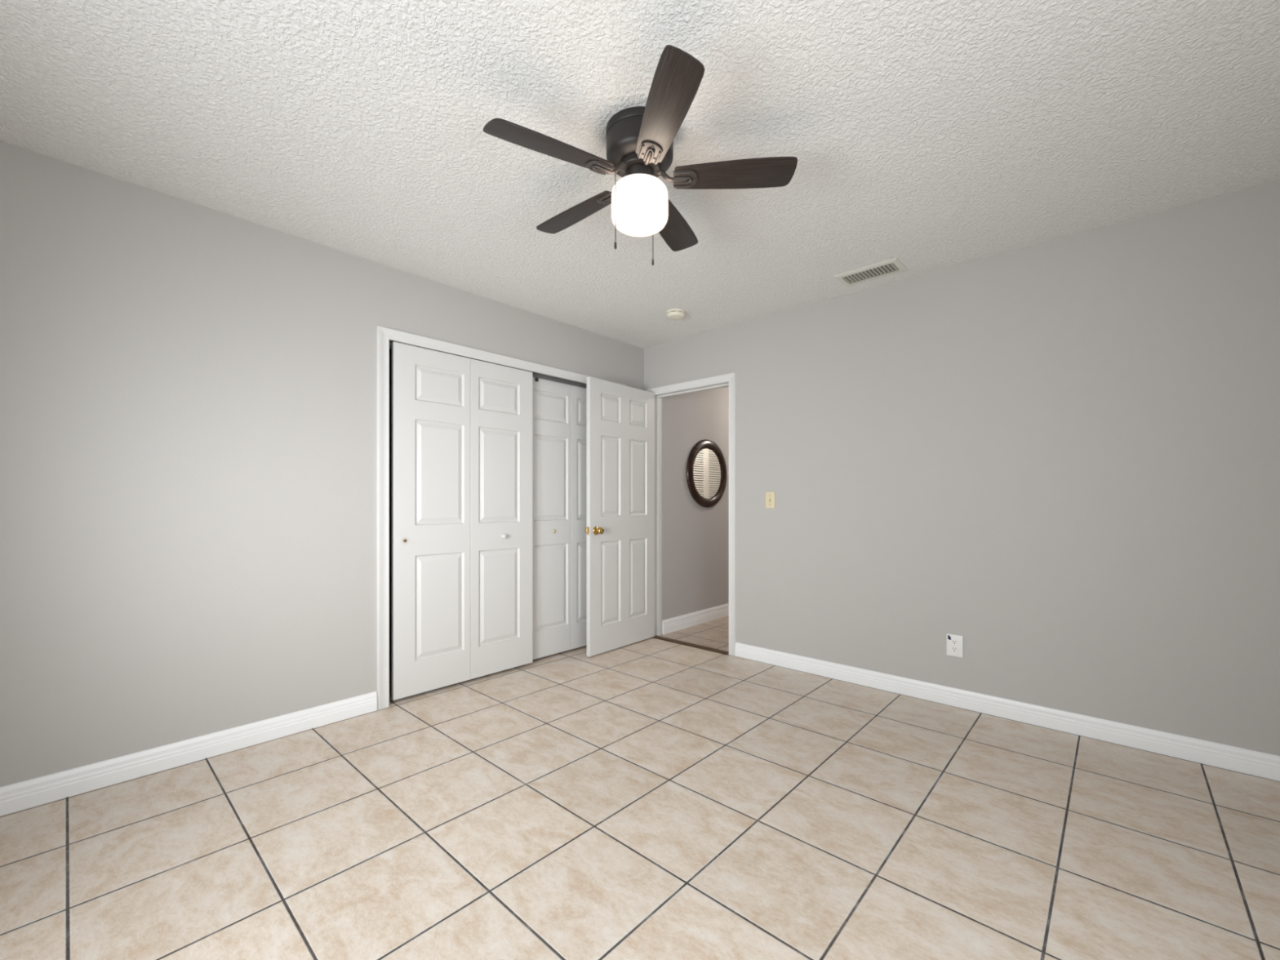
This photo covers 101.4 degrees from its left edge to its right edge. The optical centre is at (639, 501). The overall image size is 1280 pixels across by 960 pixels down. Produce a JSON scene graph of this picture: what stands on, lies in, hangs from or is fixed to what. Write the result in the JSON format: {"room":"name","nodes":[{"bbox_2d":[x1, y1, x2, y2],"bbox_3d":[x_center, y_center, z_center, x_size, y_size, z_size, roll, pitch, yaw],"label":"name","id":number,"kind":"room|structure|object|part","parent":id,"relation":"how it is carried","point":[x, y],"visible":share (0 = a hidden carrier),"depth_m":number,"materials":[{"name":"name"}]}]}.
{"room":"empty bedroom","nodes":[
{"label":"empty bedroom","id":0,"kind":"room"},
{"bbox_2d":[0,140,644,786],"bbox_3d":[-1.385,-0.089,3.002,0.115,2.440,4.315,0,0,42],"label":"wall","id":1,"kind":"structure","parent":0,"point":[188,390],"depth_m":2.26,"materials":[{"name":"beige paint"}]},
{"bbox_2d":[0,691,377,815],"bbox_3d":[-2.113,1.081,2.110,0.014,0.099,2.015,0,0,42],"label":"baseboard","id":2,"kind":"structure","parent":1,"relation":"attached to","point":[22,795],"depth_m":2.23,"materials":[{"name":"white paint"}]},
{"bbox_2d":[389,339,586,388],"bbox_3d":[-0.815,-0.894,3.616,0.100,0.030,1.822,0,0,42],"label":"track","id":3,"kind":"object","parent":1,"relation":"attached to","point":[535,375],"visible":0.07,"depth_m":3.77,"materials":[{"name":"grey metal"}]},
{"bbox_2d":[391,341,532,700],"bbox_3d":[-1.060,0.106,3.280,0.064,2.010,0.942,0,0,42],"label":"door","id":4,"kind":"structure","parent":3,"relation":"hanging from","point":[462,426],"depth_m":3.22,"materials":[{"name":"white paint"}]},
{"bbox_3d":[-0.894,0.225,3.438,0.032,0.033,0.033,0,0,42],"label":"knob","id":5,"kind":"part","parent":4,"relation":"part of","materials":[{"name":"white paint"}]},
{"bbox_2d":[532,377,586,659],"bbox_3d":[-0.527,0.112,3.962,0.040,2.002,0.920,0,0,42],"label":"door","id":6,"kind":"structure","parent":3,"relation":"hanging from","point":[559,410],"depth_m":3.87,"materials":[{"name":"white paint"}]},
{"bbox_2d":[377,325,626,709],"bbox_3d":[-0.772,0.085,3.577,0.016,2.092,1.950,0,0,42],"label":"door frame","id":7,"kind":"structure","parent":1,"relation":"attached to","point":[384,335],"depth_m":2.88,"materials":[{"name":"white paint"}]},
{"bbox_2d":[389,348,391,666],"bbox_3d":[-1.105,-0.089,3.866,0.635,2.440,2.470,0,0,42],"label":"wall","id":8,"kind":"structure","parent":0,"point":[390,350],"depth_m":3.62,"materials":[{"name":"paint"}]},
{"bbox_2d":[0,615,1279,959],"bbox_3d":[1.160,1.181,3.444,4.550,0.100,8.400,0,0,42],"label":"floor","id":9,"kind":"structure","parent":0,"point":[651,798],"depth_m":1.76,"materials":[{"name":"beige tile"}]},
{"bbox_2d":[652,635,728,654],"bbox_3d":[0.385,1.125,4.143,0.746,0.013,0.050,0,0,42],"label":"threshold","id":10,"kind":"object","parent":9,"relation":"on","point":[713,650],"visible":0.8,"depth_m":4.10,"materials":[{"name":"brown wood"}]},
{"bbox_2d":[0,0,1279,348],"bbox_3d":[-0.215,-1.359,1.863,4.650,0.100,4.410,0,0,42],"label":"ceiling","id":11,"kind":"structure","parent":0,"point":[930,135],"depth_m":1.78,"materials":[{"name":"white paint"}]},
{"bbox_2d":[483,44,797,265],"bbox_3d":[-0.037,-1.083,1.833,0.994,0.452,1.037,0,0,-30],"label":"ceiling fan","id":12,"kind":"object","parent":11,"relation":"hanging from","point":[640,139],"visible":1,"depth_m":1.77,"materials":[{"name":"brown wood"}]},
{"bbox_3d":[-0.284,-1.137,1.681,0.413,0.006,0.123,0,13,-31],"label":"blade","id":13,"kind":"part","parent":12,"relation":"part of","materials":[{"name":"brown wood"}]},
{"bbox_3d":[-0.250,-1.137,2.067,0.413,0.006,0.123,0,13,41],"label":"blade","id":14,"kind":"part","parent":12,"relation":"part of","materials":[{"name":"brown wood"}]},
{"bbox_3d":[-0.061,-1.012,1.795,0.064,0.258,0.004,0,0,-42],"label":"pull chain","id":15,"kind":"part","parent":12,"relation":"part of","materials":[{"name":"brown metal"}]},
{"bbox_3d":[-0.001,-1.293,1.850,0.238,0.032,0.238,0,0,42],"label":"ceiling plate","id":16,"kind":"part","parent":12,"relation":"part of","materials":[{"name":"brown metal"}]},
{"bbox_3d":[-0.001,-1.043,1.850,0.201,0.150,0.201,0,0,42],"label":"lamp shade","id":17,"kind":"part","parent":12,"relation":"part of","materials":[{"name":"white glass"}]},
{"bbox_3d":[0.073,-1.137,1.528,0.123,0.006,0.413,13,-3,-13],"label":"blade","id":18,"kind":"part","parent":12,"relation":"part of","materials":[{"name":"brown wood"}]},
{"bbox_3d":[0.129,-1.137,2.154,0.123,0.006,0.413,-14,-5,22],"label":"blade","id":19,"kind":"part","parent":12,"relation":"part of","materials":[{"name":"brown wood"}]},
{"bbox_3d":[0.328,-1.137,1.821,0.413,0.006,0.123,0,-13,5],"label":"blade","id":20,"kind":"part","parent":12,"relation":"part of","materials":[{"name":"brown wood"}]},
{"bbox_2d":[666,308,685,319],"bbox_3d":[0.246,-1.288,3.615,0.134,0.041,0.134,0,0,42],"label":"smoke detector","id":21,"kind":"object","parent":11,"relation":"attached to","point":[674,313],"visible":1,"depth_m":3.57,"materials":[{"name":"beige plastic"}]},
{"bbox_2d":[834,257,907,287],"bbox_3d":[1.318,-1.303,2.995,0.340,0.012,0.202,0,0,42],"label":"ceiling vent","id":22,"kind":"object","parent":11,"relation":"in","point":[893,266],"visible":1,"depth_m":2.98,"materials":[{"name":"white metal"}]},
{"bbox_2d":[662,386,728,634],"bbox_3d":[1.527,-0.089,6.030,0.115,2.440,4.085,0,0,42],"label":"wall","id":23,"kind":"structure","parent":0,"point":[695,537],"depth_m":4.79,"materials":[{"name":"paint"}]},
{"bbox_2d":[662,603,728,634],"bbox_3d":[1.541,1.072,5.950,0.014,0.119,3.985,0,0,42],"label":"baseboard","id":24,"kind":"structure","parent":23,"relation":"attached to","point":[675,624],"depth_m":4.80,"materials":[{"name":"white paint"}]},
{"bbox_2d":[686,439,727,507],"bbox_3d":[0.645,-0.269,4.950,0.038,0.644,0.644,0,0,42],"label":"wall mirror","id":25,"kind":"object","parent":23,"relation":"attached to","point":[706,466],"visible":1,"depth_m":4.93,"materials":[{"name":"brown wood"}]},
{"bbox_2d":[693,448,721,498],"bbox_3d":[0.635,-0.269,4.959,0.008,0.476,0.476,0,0,42],"label":"mirror glass","id":26,"kind":"object","parent":25,"relation":"attached to","point":[707,466],"depth_m":4.95,"materials":[{"name":"silver mirror"}]},
{"bbox_2d":[644,180,1279,755],"bbox_3d":[1.513,-0.089,3.200,3.900,2.440,0.115,0,0,42],"label":"wall","id":27,"kind":"structure","parent":0,"point":[1060,458],"depth_m":2.64,"materials":[{"name":"grey paint"}]},
{"bbox_2d":[646,372,736,656],"bbox_3d":[0.419,0.088,4.187,0.874,2.085,0.132,0,0,42],"label":"door frame","id":28,"kind":"structure","parent":27,"relation":"attached to","point":[731,378],"depth_m":4.06,"materials":[{"name":"white paint"}]},
{"bbox_2d":[584,376,654,657],"bbox_3d":[-0.133,0.106,4.092,0.170,2.030,0.772,0,0,40],"label":"door","id":29,"kind":"structure","parent":28,"relation":"attached to","point":[620,530],"depth_m":4.05,"materials":[{"name":"white paint"}]},
{"bbox_3d":[-0.297,0.209,3.820,0.065,0.064,0.064,0,0,40],"label":"knob","id":30,"kind":"part","parent":29,"relation":"part of","materials":[{"name":"gold metal"}]},
{"bbox_2d":[765,492,774,508],"bbox_3d":[0.906,-0.014,3.663,0.070,0.114,0.020,0,0,42],"label":"light switch","id":31,"kind":"object","parent":27,"relation":"attached to","point":[770,496],"visible":1,"depth_m":3.66,"materials":[{"name":"beige plastic"}]},
{"bbox_2d":[946,633,963,657],"bbox_3d":[1.744,0.796,2.905,0.080,0.120,0.009,0,0,42],"label":"wall outlet","id":32,"kind":"object","parent":27,"relation":"attached to","point":[954,646],"visible":1,"depth_m":2.90,"materials":[{"name":"white plastic"}]},
{"bbox_2d":[951,646,958,652],"bbox_3d":[1.744,0.816,2.905,0.034,0.027,0.009,0,0,42],"label":"receptacle","id":33,"kind":"object","parent":32,"relation":"attached to","point":[953,649],"depth_m":2.90,"materials":[{"name":"white plastic"}]},
{"bbox_2d":[951,639,958,644],"bbox_3d":[1.744,0.776,2.905,0.034,0.027,0.009,0,0,42],"label":"receptacle","id":34,"kind":"object","parent":32,"relation":"attached to","point":[953,642],"depth_m":2.90,"materials":[{"name":"white plastic"}]},
{"bbox_2d":[734,642,1279,781],"bbox_3d":[1.769,1.081,2.879,2.889,0.099,0.014,0,0,42],"label":"baseboard","id":35,"kind":"structure","parent":27,"relation":"attached to","point":[1249,762],"depth_m":2.63,"materials":[{"name":"white paint"}]}
]}

